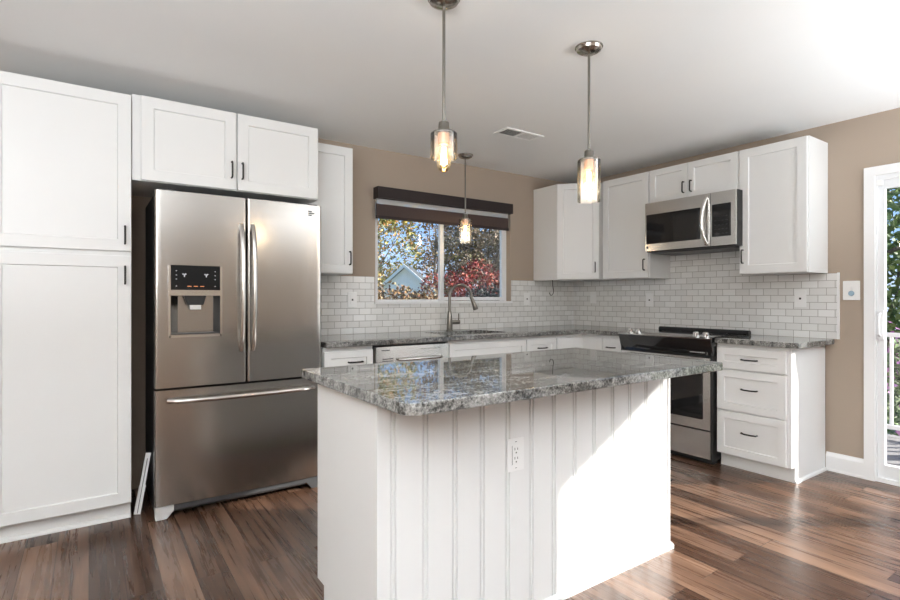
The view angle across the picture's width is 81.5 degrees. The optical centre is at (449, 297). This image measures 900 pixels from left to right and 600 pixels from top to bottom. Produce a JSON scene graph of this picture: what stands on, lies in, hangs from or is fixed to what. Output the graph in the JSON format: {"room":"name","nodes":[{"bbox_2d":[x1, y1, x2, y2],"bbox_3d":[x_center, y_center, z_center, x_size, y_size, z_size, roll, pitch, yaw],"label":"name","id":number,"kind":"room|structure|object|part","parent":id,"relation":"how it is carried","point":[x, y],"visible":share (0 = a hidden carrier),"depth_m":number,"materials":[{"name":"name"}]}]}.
{"room":"kitchen","nodes":[
{"label":"kitchen","id":0,"kind":"room"},
{"bbox_2d":[131,138,569,489],"bbox_3d":[-1.479,-0.006,3.713,6.990,2.410,0.150,0,0,-35],"label":"wall","id":1,"kind":"structure","parent":0,"point":[372,167],"depth_m":4.22,"materials":[{"name":"beige paint"}]},
{"bbox_2d":[131,94,317,203],"bbox_3d":[-1.424,-0.871,3.307,1.040,0.463,0.576,0,0,-35],"label":"upper cabinet","id":2,"kind":"object","parent":1,"relation":"attached to","point":[177,146],"visible":0.98,"depth_m":3.06,"materials":[{"name":"white paint"}]},
{"bbox_3d":[-1.477,-0.871,2.970,0.488,0.457,0.020,0,0,-35],"label":"door","id":3,"kind":"part","parent":2,"relation":"part of","materials":[{"name":"white paint"}]},
{"bbox_3d":[-1.283,-0.757,3.074,0.010,0.102,0.031,0,0,-35],"label":"handle","id":4,"kind":"part","parent":2,"relation":"part of","materials":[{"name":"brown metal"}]},
{"bbox_3d":[-1.233,-0.757,3.108,0.010,0.102,0.031,0,0,-35],"label":"handle","id":5,"kind":"part","parent":2,"relation":"part of","materials":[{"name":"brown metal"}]},
{"bbox_3d":[-1.065,-0.871,3.255,0.494,0.457,0.020,0,0,-35],"label":"door","id":6,"kind":"part","parent":2,"relation":"part of","materials":[{"name":"white paint"}]},
{"bbox_2d":[310,143,352,275],"bbox_3d":[-0.918,-0.627,3.792,0.330,0.908,0.354,0,0,-35],"label":"upper cabinet","id":7,"kind":"object","parent":1,"relation":"attached to","point":[335,163],"visible":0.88,"depth_m":3.70,"materials":[{"name":"white paint"}]},
{"bbox_2d":[374,199,512,303],"bbox_3d":[-0.043,-0.413,4.680,1.467,0.925,0.152,0,0,-35],"label":"window","id":8,"kind":"structure","parent":1,"relation":"in","point":[441,298],"depth_m":4.67,"materials":[{"name":"white plastic"}]},
{"bbox_3d":[-0.352,-0.409,4.535,0.700,0.873,0.030,0,0,-35],"label":"sash","id":9,"kind":"part","parent":8,"relation":"part of","materials":[{"name":"white plastic"}]},
{"bbox_2d":[373,186,512,230],"bbox_3d":[-0.009,-0.766,4.585,1.424,0.250,0.083,0,0,-35],"label":"window blind","id":10,"kind":"object","parent":8,"relation":"attached to","point":[383,211],"visible":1,"depth_m":4.49,"materials":[{"name":"brown fabric"}]},
{"bbox_3d":[-0.019,-0.652,4.575,1.390,0.022,0.020,0,0,-35],"label":"rail","id":11,"kind":"part","parent":10,"relation":"part of","materials":[{"name":"brown fabric"}]},
{"bbox_3d":[-0.024,0.040,4.653,1.467,0.019,0.086,0,0,-35],"label":"sill","id":12,"kind":"part","parent":8,"relation":"part of","materials":[{"name":"white paint"}]},
{"bbox_3d":[0.214,-0.412,4.886,0.759,0.867,0.030,0,0,-35],"label":"sash","id":13,"kind":"part","parent":8,"relation":"part of","materials":[{"name":"white plastic"}]},
{"bbox_2d":[321,275,573,334],"bbox_3d":[0.079,0.056,4.692,2.992,0.456,0.009,0,0,-35],"label":"tile backsplash","id":14,"kind":"structure","parent":1,"relation":"attached to","point":[544,309],"depth_m":4.53,"materials":[{"name":"white tile"}]},
{"bbox_2d":[348,292,356,307],"bbox_3d":[-0.766,0.014,4.097,0.076,0.122,0.008,0,0,-35],"label":"power outlet","id":15,"kind":"object","parent":14,"relation":"attached to","point":[352,296],"visible":1,"depth_m":4.09,"materials":[{"name":"white plastic"}]},
{"bbox_2d":[350,295,354,303],"bbox_3d":[-0.765,0.014,4.096,0.036,0.070,0.002,0,0,-35],"label":"receptacle","id":16,"kind":"object","parent":15,"relation":"attached to","point":[352,297],"depth_m":4.09,"materials":[{"name":"white plastic"}]},
{"bbox_2d":[524,293,529,304],"bbox_3d":[0.759,0.009,5.152,0.076,0.122,0.008,0,0,-35],"label":"power outlet","id":17,"kind":"object","parent":14,"relation":"attached to","point":[526,295],"visible":1,"depth_m":5.15,"materials":[{"name":"white plastic"}]},
{"bbox_2d":[0,0,899,183],"bbox_3d":[0.726,-1.286,0.392,7.140,0.150,8.120,0,0,-35],"label":"ceiling","id":18,"kind":"structure","parent":0,"point":[671,80],"depth_m":2.73,"materials":[{"name":"white paint"}]},
{"bbox_2d":[428,0,459,171],"bbox_3d":[-0.025,-0.860,2.111,0.132,0.703,0.132,0,0,-35],"label":"pendant light","id":19,"kind":"object","parent":18,"relation":"hanging from","point":[443,132],"visible":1,"depth_m":2.10,"materials":[{"name":"clear glass"}]},
{"bbox_3d":[-0.025,-0.945,2.111,0.012,0.472,0.012,0,0,-35],"label":"rod","id":20,"kind":"part","parent":19,"relation":"part of","materials":[{"name":"silver metal"}]},
{"bbox_2d":[438,132,449,145],"bbox_3d":[-0.025,-0.642,2.111,0.048,0.046,0.048,0,0,-35],"label":"socket","id":21,"kind":"object","parent":19,"relation":"attached to","point":[443,137],"depth_m":2.09,"materials":[{"name":"white metal"}]},
{"bbox_3d":[-0.025,-0.617,2.111,0.108,0.105,0.108,0,0,-35],"label":"lamp shade","id":22,"kind":"part","parent":19,"relation":"part of","materials":[{"name":"clear glass"}]},
{"bbox_3d":[-0.025,-0.565,2.111,0.059,0.113,0.059,0,0,-35],"label":"bulb","id":23,"kind":"part","parent":19,"relation":"part of","materials":[{"name":"orange glass"}]},
{"bbox_2d":[458,153,472,243],"bbox_3d":[0.130,-0.838,4.418,0.132,0.747,0.132,0,0,-35],"label":"pendant light","id":24,"kind":"object","parent":18,"relation":"hanging from","point":[465,156],"visible":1,"depth_m":4.41,"materials":[{"name":"silver metal"}]},
{"bbox_2d":[463,219,467,224],"bbox_3d":[0.130,-0.642,4.418,0.048,0.046,0.048,0,0,-35],"label":"socket","id":25,"kind":"object","parent":24,"relation":"attached to","point":[465,221],"depth_m":4.40,"materials":[{"name":"white metal"}]},
{"bbox_3d":[0.130,-0.945,4.418,0.012,0.472,0.012,0,0,-35],"label":"rod","id":26,"kind":"part","parent":24,"relation":"part of","materials":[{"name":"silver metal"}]},
{"bbox_3d":[0.130,-0.567,4.418,0.108,0.205,0.108,0,0,-35],"label":"lamp shade","id":27,"kind":"part","parent":24,"relation":"part of","materials":[{"name":"clear glass"}]},
{"bbox_2d":[494,127,543,141],"bbox_3d":[0.510,-1.208,3.860,0.360,0.006,0.155,0,0,-35],"label":"ceiling vent","id":28,"kind":"object","parent":18,"relation":"in","point":[509,132],"visible":1,"depth_m":3.85,"materials":[{"name":"white metal"}]},
{"bbox_2d":[575,40,602,203],"bbox_3d":[0.671,-0.838,2.518,0.132,0.747,0.132,0,0,-35],"label":"pendant light","id":29,"kind":"object","parent":18,"relation":"hanging from","point":[589,48],"visible":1,"depth_m":2.50,"materials":[{"name":"silver metal"}]},
{"bbox_2d":[584,159,593,170],"bbox_3d":[0.671,-0.642,2.518,0.048,0.046,0.048,0,0,-35],"label":"socket","id":30,"kind":"object","parent":29,"relation":"attached to","point":[588,163],"depth_m":2.50,"materials":[{"name":"white metal"}]},
{"bbox_3d":[0.671,-0.945,2.518,0.012,0.472,0.012,0,0,-35],"label":"rod","id":31,"kind":"part","parent":29,"relation":"part of","materials":[{"name":"silver metal"}]},
{"bbox_3d":[0.671,-0.567,2.518,0.108,0.205,0.108,0,0,-35],"label":"lamp shade","id":32,"kind":"part","parent":29,"relation":"part of","materials":[{"name":"clear glass"}]},
{"bbox_3d":[0.671,-0.565,2.518,0.059,0.113,0.059,0,0,-35],"label":"bulb","id":33,"kind":"part","parent":29,"relation":"part of","materials":[{"name":"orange glass"}]},
{"bbox_2d":[0,453,899,599],"bbox_3d":[0.726,1.259,0.392,7.140,0.120,8.120,0,0,-35],"label":"floor","id":34,"kind":"structure","parent":0,"point":[736,533],"depth_m":2.49,"materials":[{"name":"brown wood"}]},
{"bbox_2d":[0,70,130,543],"bbox_3d":[-2.099,0.054,2.840,0.597,2.290,0.576,0,0,-35],"label":"pantry cabinet","id":35,"kind":"object","parent":34,"relation":"on","point":[65,148],"visible":1,"depth_m":2.64,"materials":[{"name":"white paint"}]},
{"bbox_3d":[-1.958,0.435,2.637,0.593,1.321,0.020,0,0,-35],"label":"door","id":36,"kind":"part","parent":35,"relation":"part of","materials":[{"name":"white paint"}]},
{"bbox_3d":[-1.958,-0.669,2.637,0.593,0.838,0.020,0,0,-35],"label":"door","id":37,"kind":"part","parent":35,"relation":"part of","materials":[{"name":"white paint"}]},
{"bbox_3d":[-1.724,-0.122,2.769,0.010,0.102,0.031,0,0,-35],"label":"handle","id":38,"kind":"part","parent":35,"relation":"part of","materials":[{"name":"brown metal"}]},
{"bbox_3d":[-1.724,-0.335,2.769,0.010,0.102,0.031,0,0,-35],"label":"handle","id":39,"kind":"part","parent":35,"relation":"part of","materials":[{"name":"brown metal"}]},
{"bbox_2d":[134,453,150,514],"bbox_3d":[-1.717,1.035,2.914,0.021,0.329,0.092,0,0,29],"label":"strip","id":40,"kind":"object","parent":34,"relation":"on","point":[141,489],"visible":1,"depth_m":2.91,"materials":[{"name":"white plastic"}]},
{"bbox_2d":[146,188,320,520],"bbox_3d":[-1.344,0.303,3.263,0.924,1.789,0.684,0,0,-35],"label":"refrigerator","id":41,"kind":"object","parent":34,"relation":"on","point":[233,284],"visible":1,"depth_m":3.00,"materials":[{"name":"silver metal"}]},
{"bbox_3d":[-1.407,0.019,2.889,0.272,0.392,0.018,0,0,-35],"label":"dispenser frame","id":42,"kind":"part","parent":41,"relation":"part of","materials":[{"name":"silver metal"}]},
{"bbox_3d":[-1.407,-0.112,2.890,0.264,0.135,0.016,0,0,-35],"label":"control panel","id":43,"kind":"part","parent":41,"relation":"part of","materials":[{"name":"black plastic"}]},
{"bbox_3d":[-1.400,-0.047,2.941,0.466,1.068,0.076,0,0,-35],"label":"door","id":44,"kind":"part","parent":41,"relation":"part of","materials":[{"name":"silver metal"}]},
{"bbox_3d":[-1.212,0.810,3.071,0.924,0.622,0.076,0,0,-35],"label":"freezer drawer","id":45,"kind":"part","parent":41,"relation":"part of","materials":[{"name":"silver metal"}]},
{"bbox_3d":[-1.171,0.557,3.016,0.819,0.026,0.080,0,0,-35],"label":"handle","id":46,"kind":"part","parent":41,"relation":"part of","materials":[{"name":"silver metal"}]},
{"bbox_3d":[-1.193,-0.061,3.000,0.027,0.741,0.075,0,0,-35],"label":"handle","id":47,"kind":"part","parent":41,"relation":"part of","materials":[{"name":"silver metal"}]},
{"bbox_3d":[-1.140,-0.061,3.036,0.027,0.741,0.075,0,0,-35],"label":"handle","id":48,"kind":"part","parent":41,"relation":"part of","materials":[{"name":"silver metal"}]},
{"bbox_3d":[-1.018,-0.047,3.205,0.452,1.068,0.076,0,0,-35],"label":"door","id":49,"kind":"part","parent":41,"relation":"part of","materials":[{"name":"silver metal"}]},
{"bbox_2d":[321,346,372,367],"bbox_3d":[-0.824,0.760,3.675,0.352,0.878,0.633,0,0,-35],"label":"base cabinet","id":50,"kind":"object","parent":34,"relation":"on","point":[341,356],"visible":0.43,"depth_m":3.44,"materials":[{"name":"white paint"}]},
{"bbox_2d":[372,342,448,362],"bbox_3d":[-0.408,0.765,3.936,0.606,0.868,0.611,0,0,-35],"label":"dishwasher","id":51,"kind":"object","parent":34,"relation":"on","point":[429,350],"visible":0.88,"depth_m":3.70,"materials":[{"name":"white"}]},
{"bbox_3d":[-0.208,0.426,3.729,0.381,0.027,0.042,0,0,-35],"label":"handle","id":52,"kind":"part","parent":51,"relation":"part of","materials":[{"name":"silver metal"}]},
{"bbox_2d":[444,337,525,356],"bbox_3d":[0.156,0.760,4.355,0.780,0.878,0.629,0,0,-35],"label":"base cabinet","id":53,"kind":"object","parent":34,"relation":"on","point":[516,344],"visible":0.05,"depth_m":4.11,"materials":[{"name":"white paint"}]},
{"bbox_2d":[318,378,673,599],"bbox_3d":[0.266,0.759,2.279,1.582,0.880,0.552,0,0,-35],"label":"kitchen island","id":54,"kind":"object","parent":34,"relation":"on","point":[422,507],"visible":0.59,"depth_m":1.94,"materials":[{"name":"white paint"}]},
{"bbox_3d":[-0.367,0.759,1.847,0.021,0.880,0.509,0,0,-35],"label":"panel","id":55,"kind":"part","parent":54,"relation":"part of","materials":[{"name":"white paint"}]},
{"bbox_2d":[302,348,722,415],"bbox_3d":[0.305,0.301,2.191,1.605,0.035,0.847,0,0,-35],"label":"island countertop","id":56,"kind":"structure","parent":54,"relation":"on","point":[438,385],"depth_m":1.93,"materials":[{"name":"grey stone"}]},
{"bbox_2d":[507,437,523,472],"bbox_3d":[0.244,0.583,1.943,0.082,0.122,0.008,0,0,-35],"label":"power outlet","id":57,"kind":"object","parent":54,"relation":"attached to","point":[515,446],"visible":1,"depth_m":1.94,"materials":[{"name":"white plastic"}]},
{"bbox_2d":[512,445,519,464],"bbox_3d":[0.246,0.583,1.941,0.036,0.070,0.002,0,0,-35],"label":"receptacle","id":58,"kind":"object","parent":57,"relation":"attached to","point":[515,448],"depth_m":1.94,"materials":[{"name":"white plastic"}]},
{"bbox_3d":[0.290,1.186,2.244,1.582,0.026,0.468,0,0,-35],"label":"moulding","id":59,"kind":"part","parent":54,"relation":"part of","materials":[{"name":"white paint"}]},
{"bbox_2d":[525,335,555,350],"bbox_3d":[0.625,0.760,4.677,0.352,0.878,0.633,0,0,-35],"label":"base cabinet","id":60,"kind":"object","parent":34,"relation":"on","point":[534,343],"visible":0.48,"depth_m":4.44,"materials":[{"name":"white paint"}]},
{"bbox_2d":[555,334,603,349],"bbox_3d":[1.185,0.760,4.952,0.875,0.878,0.818,0,0,-35],"label":"base cabinet","id":61,"kind":"object","parent":34,"relation":"on","point":[588,341],"visible":0.14,"depth_m":4.64,"materials":[{"name":"white paint"}]},
{"bbox_2d":[321,325,652,347],"bbox_3d":[0.375,0.301,4.263,2.992,0.035,1.032,0,0,-35],"label":"countertop","id":62,"kind":"structure","parent":61,"relation":"on","point":[370,339],"depth_m":4.11,"materials":[{"name":"grey stone"}]},
{"bbox_2d":[446,284,477,330],"bbox_3d":[0.107,0.079,4.555,0.288,0.410,0.060,0,0,-16],"label":"kitchen faucet","id":63,"kind":"object","parent":62,"relation":"on","point":[450,322],"visible":1,"depth_m":4.52,"materials":[{"name":"silver metal"}]},
{"bbox_3d":[0.051,0.180,4.537,0.069,0.093,0.036,0,0,-16],"label":"handle","id":64,"kind":"part","parent":63,"relation":"part of","materials":[{"name":"silver metal"}]},
{"bbox_3d":[0.091,-0.001,4.548,0.221,0.250,0.025,0,0,-15],"label":"spout","id":65,"kind":"part","parent":63,"relation":"part of","materials":[{"name":"silver metal"}]},
{"bbox_3d":[1.071,0.424,4.655,0.345,0.150,0.020,0,0,-35],"label":"drawer","id":66,"kind":"part","parent":61,"relation":"part of","materials":[{"name":"white paint"}]},
{"bbox_3d":[1.273,0.424,4.651,0.020,0.150,0.217,0,0,-35],"label":"drawer","id":67,"kind":"part","parent":61,"relation":"part of","materials":[{"name":"white paint"}]},
{"bbox_2d":[603,335,620,351],"bbox_3d":[1.601,0.760,4.610,0.579,0.878,0.214,0,0,-35],"label":"base cabinet","id":68,"kind":"object","parent":34,"relation":"on","point":[610,343],"visible":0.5,"depth_m":4.47,"materials":[{"name":"white paint"}]},
{"bbox_2d":[618,326,750,464],"bbox_3d":[1.862,0.722,4.176,0.645,0.955,0.796,0,0,-35],"label":"range","id":69,"kind":"object","parent":34,"relation":"on","point":[693,398],"visible":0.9,"depth_m":3.86,"materials":[{"name":"black"}]},
{"bbox_3d":[1.655,0.689,4.038,0.044,0.516,0.756,0,0,-35],"label":"oven door","id":70,"kind":"part","parent":69,"relation":"part of","materials":[{"name":"silver metal"}]},
{"bbox_3d":[1.646,0.285,4.033,0.069,0.024,0.786,0,0,-35],"label":"console trim","id":71,"kind":"part","parent":69,"relation":"part of","materials":[{"name":"silver metal"}]},
{"bbox_3d":[1.656,1.056,4.039,0.042,0.195,0.756,0,0,-35],"label":"storage drawer","id":72,"kind":"part","parent":69,"relation":"part of","materials":[{"name":"silver metal"}]},
{"bbox_2d":[635,329,745,336],"bbox_3d":[1.876,0.280,4.191,0.494,0.006,0.764,0,0,-35],"label":"cooktop","id":73,"kind":"object","parent":69,"relation":"in","point":[712,332],"depth_m":4.17,"materials":[{"name":"black glass"}]},
{"bbox_3d":[1.795,0.262,3.809,0.050,0.030,0.050,-14,8,-34],"label":"knob","id":74,"kind":"part","parent":69,"relation":"part of","materials":[{"name":"silver metal"}]},
{"bbox_3d":[1.836,0.262,3.750,0.050,0.030,0.050,-14,8,-34],"label":"knob","id":75,"kind":"part","parent":69,"relation":"part of","materials":[{"name":"silver metal"}]},
{"bbox_3d":[1.877,0.734,3.726,0.034,0.870,0.009,0,0,-35],"label":"trim","id":76,"kind":"part","parent":69,"relation":"part of","materials":[{"name":"black"}]},
{"bbox_2d":[717,343,826,483],"bbox_3d":[2.248,0.760,3.671,0.581,0.878,0.494,0,0,-35],"label":"base cabinet","id":77,"kind":"object","parent":34,"relation":"on","point":[771,400],"visible":0.97,"depth_m":3.51,"materials":[{"name":"white paint"}]},
{"bbox_3d":[2.016,0.925,3.529,0.037,0.010,0.110,0,0,-35],"label":"handle","id":78,"kind":"part","parent":77,"relation":"part of","materials":[{"name":"brown metal"}]},
{"bbox_3d":[2.016,0.422,3.529,0.037,0.010,0.110,0,0,-35],"label":"handle","id":79,"kind":"part","parent":77,"relation":"part of","materials":[{"name":"brown metal"}]},
{"bbox_3d":[2.039,0.943,3.545,0.020,0.302,0.448,0,0,-35],"label":"drawer","id":80,"kind":"part","parent":77,"relation":"part of","materials":[{"name":"white paint"}]},
{"bbox_3d":[2.039,0.643,3.545,0.020,0.282,0.448,0,0,-35],"label":"drawer","id":81,"kind":"part","parent":77,"relation":"part of","materials":[{"name":"white paint"}]},
{"bbox_3d":[2.039,0.420,3.545,0.020,0.148,0.448,0,0,-35],"label":"drawer","id":82,"kind":"part","parent":77,"relation":"part of","materials":[{"name":"white paint"}]},
{"bbox_2d":[715,335,833,348],"bbox_3d":[2.266,0.301,3.654,0.574,0.035,0.530,0,0,-35],"label":"countertop","id":83,"kind":"structure","parent":77,"relation":"on","point":[753,340],"depth_m":3.52,"materials":[{"name":"grey stone"}]},
{"bbox_3d":[2.399,0.760,3.503,0.525,0.878,0.020,0,0,-35],"label":"panel","id":84,"kind":"part","parent":77,"relation":"part of","materials":[{"name":"white paint"}]},
{"bbox_3d":[2.428,1.190,3.503,0.477,0.019,0.013,0,0,-35],"label":"shoe moulding","id":85,"kind":"part","parent":77,"relation":"part of","materials":[{"name":"white paint"}]},
{"bbox_2d":[580,108,899,466],"bbox_3d":[3.600,-0.006,2.380,0.150,2.410,7.820,0,0,-35],"label":"wall","id":86,"kind":"structure","parent":0,"point":[857,144],"depth_m":3.55,"materials":[{"name":"beige paint"}]},
{"bbox_2d":[534,182,609,281],"bbox_3d":[1.249,-0.627,5.123,0.593,0.908,0.630,0,0,-35],"label":"upper cabinet","id":87,"kind":"object","parent":86,"relation":"attached to","point":[568,233],"visible":0.86,"depth_m":4.93,"materials":[{"name":"white paint"}]},
{"bbox_3d":[1.204,-0.627,4.910,0.382,0.902,0.020,0,0,12],"label":"door","id":88,"kind":"part","parent":87,"relation":"part of","materials":[{"name":"white paint"}]},
{"bbox_2d":[603,171,669,279],"bbox_3d":[1.668,-0.627,4.728,0.354,0.908,0.492,0,0,-35],"label":"upper cabinet","id":89,"kind":"object","parent":86,"relation":"attached to","point":[625,257],"visible":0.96,"depth_m":4.63,"materials":[{"name":"white paint"}]},
{"bbox_3d":[1.558,-0.627,4.647,0.020,0.902,0.476,0,0,-35],"label":"door","id":90,"kind":"part","parent":89,"relation":"part of","materials":[{"name":"white paint"}]},
{"bbox_2d":[650,151,739,202],"bbox_3d":[2.022,-0.937,4.215,0.354,0.288,0.746,0,0,-35],"label":"upper cabinet","id":91,"kind":"object","parent":86,"relation":"attached to","point":[719,173],"visible":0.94,"depth_m":4.09,"materials":[{"name":"white paint"}]},
{"bbox_3d":[1.800,-0.937,4.298,0.020,0.282,0.338,0,0,-35],"label":"door","id":92,"kind":"part","parent":91,"relation":"part of","materials":[{"name":"white paint"}]},
{"bbox_2d":[645,189,742,255],"bbox_3d":[1.984,-0.577,4.150,0.470,0.418,0.742,0,0,-35],"label":"microwave","id":93,"kind":"object","parent":91,"relation":"attached to","point":[710,222],"visible":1,"depth_m":4.00,"materials":[{"name":"silver metal"}]},
{"bbox_3d":[1.769,-0.567,4.155,0.004,0.242,0.466,0,0,-35],"label":"door glass","id":94,"kind":"part","parent":93,"relation":"part of","materials":[{"name":"black glass"}]},
{"bbox_3d":[1.796,-0.586,4.135,0.022,0.396,0.554,0,0,-35],"label":"door","id":95,"kind":"part","parent":93,"relation":"part of","materials":[{"name":"silver metal"}]},
{"bbox_3d":[1.905,-0.580,3.916,0.075,0.371,0.031,0,0,-21],"label":"handle","id":96,"kind":"part","parent":93,"relation":"part of","materials":[{"name":"silver metal"}]},
{"bbox_3d":[2.008,-0.937,3.997,0.020,0.282,0.386,0,0,-35],"label":"door","id":97,"kind":"part","parent":91,"relation":"part of","materials":[{"name":"white paint"}]},
{"bbox_2d":[574,251,839,338],"bbox_3d":[1.991,-0.047,4.564,0.011,0.660,2.394,0,0,-35],"label":"tile backsplash","id":98,"kind":"structure","parent":86,"relation":"attached to","point":[709,290],"depth_m":4.28,"materials":[{"name":"white tile"}]},
{"bbox_2d":[590,291,595,302],"bbox_3d":[1.459,-0.006,5.319,0.009,0.122,0.076,0,0,-35],"label":"light switch","id":99,"kind":"object","parent":98,"relation":"attached to","point":[592,293],"visible":1,"depth_m":5.31,"materials":[{"name":"white plastic"}]},
{"bbox_2d":[646,293,652,306],"bbox_3d":[1.829,0.019,4.785,0.008,0.122,0.076,0,0,-35],"label":"power outlet","id":100,"kind":"object","parent":98,"relation":"attached to","point":[649,296],"visible":1,"depth_m":4.78,"materials":[{"name":"white plastic"}]},
{"bbox_2d":[794,290,805,306],"bbox_3d":[2.531,0.004,3.771,0.008,0.122,0.076,0,0,-35],"label":"power outlet","id":101,"kind":"object","parent":98,"relation":"attached to","point":[799,295],"visible":1,"depth_m":3.77,"materials":[{"name":"white plastic"}]},
{"bbox_2d":[797,294,802,302],"bbox_3d":[2.529,0.004,3.769,0.002,0.070,0.036,0,0,-35],"label":"receptacle","id":102,"kind":"object","parent":101,"relation":"attached to","point":[799,296],"depth_m":3.77,"materials":[{"name":"white plastic"}]},
{"bbox_3d":[2.668,0.054,3.585,0.011,0.458,0.012,0,0,-35],"label":"edge trim","id":103,"kind":"part","parent":98,"relation":"part of","materials":[{"name":"white tile"}]},
{"bbox_2d":[740,135,827,274],"bbox_3d":[2.363,-0.627,3.723,0.354,0.908,0.446,0,0,-35],"label":"upper cabinet","id":104,"kind":"object","parent":86,"relation":"attached to","point":[784,184],"visible":0.98,"depth_m":3.60,"materials":[{"name":"white paint"}]},
{"bbox_2d":[826,451,863,478],"bbox_3d":[2.688,1.135,3.553,0.017,0.128,0.218,0,0,-35],"label":"baseboard","id":105,"kind":"structure","parent":86,"relation":"attached to","point":[835,462],"depth_m":3.54,"materials":[{"name":"white paint"}]},
{"bbox_2d":[843,281,859,299],"bbox_3d":[2.710,-0.051,3.525,0.013,0.130,0.096,0,0,-35],"label":"light switch","id":106,"kind":"object","parent":86,"relation":"attached to","point":[851,289],"visible":1,"depth_m":3.52,"materials":[{"name":"white plastic"}]},
{"bbox_2d":[864,162,899,480],"bbox_3d":[3.302,0.170,2.664,0.018,2.058,1.943,0,0,-35],"label":"trim","id":107,"kind":"structure","parent":86,"relation":"attached to","point":[870,173],"depth_m":3.43,"materials":[{"name":"white paint"}]},
{"bbox_2d":[875,172,899,486],"bbox_3d":[3.341,0.199,2.694,0.180,2.000,1.832,0,0,-35],"label":"door","id":108,"kind":"structure","parent":86,"relation":"in","point":[886,473],"depth_m":3.40,"materials":[{"name":"white plastic"}]},
{"bbox_3d":[2.788,0.174,3.389,0.062,0.190,0.036,0,0,-35],"label":"handle","id":109,"kind":"part","parent":108,"relation":"part of","materials":[{"name":"white plastic"}]},
{"label":"outside","id":110,"kind":"structure","parent":0,"visible":0},
{"bbox_2d":[887,434,899,466],"bbox_3d":[3.999,1.374,3.859,2.168,0.030,5.000,0,0,-35],"label":"deck","id":111,"kind":"object","parent":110,"point":[893,441],"depth_m":4.65,"materials":[{"name":"grey wood"}]},
{"bbox_2d":[887,332,899,430],"bbox_3d":[4.785,0.809,4.403,0.090,1.100,5.090,0,0,-35],"label":"deck railing","id":112,"kind":"object","parent":111,"relation":"on","point":[891,425],"visible":0.09,"depth_m":5.08,"materials":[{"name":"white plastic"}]},
{"bbox_3d":[4.785,0.359,4.403,0.040,0.040,5.000,0,0,-35],"label":"rail","id":113,"kind":"part","parent":112,"relation":"part of","materials":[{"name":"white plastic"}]},
{"bbox_3d":[4.785,1.259,4.403,0.040,0.040,5.000,0,0,-35],"label":"rail","id":114,"kind":"part","parent":112,"relation":"part of","materials":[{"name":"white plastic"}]},
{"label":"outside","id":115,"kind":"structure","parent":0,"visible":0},
{"bbox_2d":[887,344,899,434],"bbox_3d":[-8.712,3.899,38.972,90.000,0.200,65.980,0,0,-35],"label":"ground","id":116,"kind":"structure","parent":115,"point":[898,344],"depth_m":17.70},
{"bbox_2d":[378,202,424,283],"bbox_3d":[-5.533,-2.658,32.084,8.883,13.122,6.777,0,0,-35],"label":"autumn tree","id":117,"kind":"object","parent":116,"relation":"on","point":[384,223],"visible":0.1,"depth_m":32.10,"materials":[{"name":"yellow plant"}]},
{"bbox_2d":[378,264,433,285],"bbox_3d":[-5.595,0.329,50.108,11.282,7.157,5.659,0,0,-41],"label":"tree","id":118,"kind":"object","parent":116,"relation":"on","point":[391,264],"visible":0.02,"depth_m":48.51,"materials":[{"name":"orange plant"}]},
{"bbox_2d":[378,280,437,299],"bbox_3d":[-1.457,1.709,14.005,3.341,4.388,2.131,0,0,-35],"label":"bush","id":119,"kind":"object","parent":116,"relation":"on","point":[414,295],"visible":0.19,"depth_m":14.09,"materials":[{"name":"orange plant"}]},
{"bbox_2d":[378,264,447,300],"bbox_3d":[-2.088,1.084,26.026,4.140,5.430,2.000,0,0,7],"label":"house","id":120,"kind":"structure","parent":116,"relation":"on","point":[405,275],"depth_m":25.22,"materials":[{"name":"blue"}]},
{"bbox_2d":[405,206,465,300],"bbox_3d":[-0.858,-1.635,37.265,5.103,11.075,4.935,0,0,-35],"label":"tree","id":121,"kind":"object","parent":116,"relation":"on","point":[430,263],"visible":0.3,"depth_m":36.97,"materials":[{"name":"green plant"}]},
{"bbox_2d":[417,259,499,300],"bbox_3d":[0.963,1.225,18.290,4.502,5.358,2.920,0,0,-35],"label":"maple","id":122,"kind":"object","parent":116,"relation":"on","point":[467,279],"visible":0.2,"depth_m":18.09,"materials":[{"name":"red plant"}]},
{"bbox_2d":[430,209,499,296],"bbox_3d":[2.416,-0.798,30.503,8.588,9.403,4.830,0,0,-35],"label":"tree","id":123,"kind":"object","parent":116,"relation":"on","point":[467,251],"visible":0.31,"depth_m":28.80,"materials":[{"name":"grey plant"}]},
{"bbox_2d":[458,283,499,300],"bbox_3d":[1.161,1.730,14.465,2.284,4.347,1.790,0,0,-35],"label":"bush","id":124,"kind":"object","parent":116,"relation":"on","point":[483,292],"visible":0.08,"depth_m":14.36,"materials":[{"name":"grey plant"}]},
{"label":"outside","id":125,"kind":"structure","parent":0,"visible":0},
{"bbox_3d":[33.889,3.899,7.641,55.560,0.200,34.020,0,0,-35],"label":"ground","id":126,"kind":"structure","parent":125,"visible":0},
{"bbox_2d":[887,187,899,435],"bbox_3d":[7.388,0.117,10.081,4.312,7.573,5.255,0,0,-4],"label":"tree","id":127,"kind":"object","parent":126,"relation":"on","point":[894,248],"visible":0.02,"depth_m":9.10,"materials":[{"name":"green plant"}]},
{"bbox_2d":[887,322,899,435],"bbox_3d":[5.149,2.005,6.993,1.891,3.795,1.934,0,0,-35],"label":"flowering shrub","id":128,"kind":"object","parent":126,"relation":"on","point":[895,326],"visible":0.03,"depth_m":6.59,"materials":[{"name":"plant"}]},
{"bbox_2d":[887,228,899,280],"bbox_3d":[15.879,0.302,14.901,3.797,7.202,5.531,0,0,-15],"label":"tree","id":129,"kind":"object","parent":126,"relation":"on","point":[894,228],"visible":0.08,"depth_m":16.56,"materials":[{"name":"green plant"}]}
]}

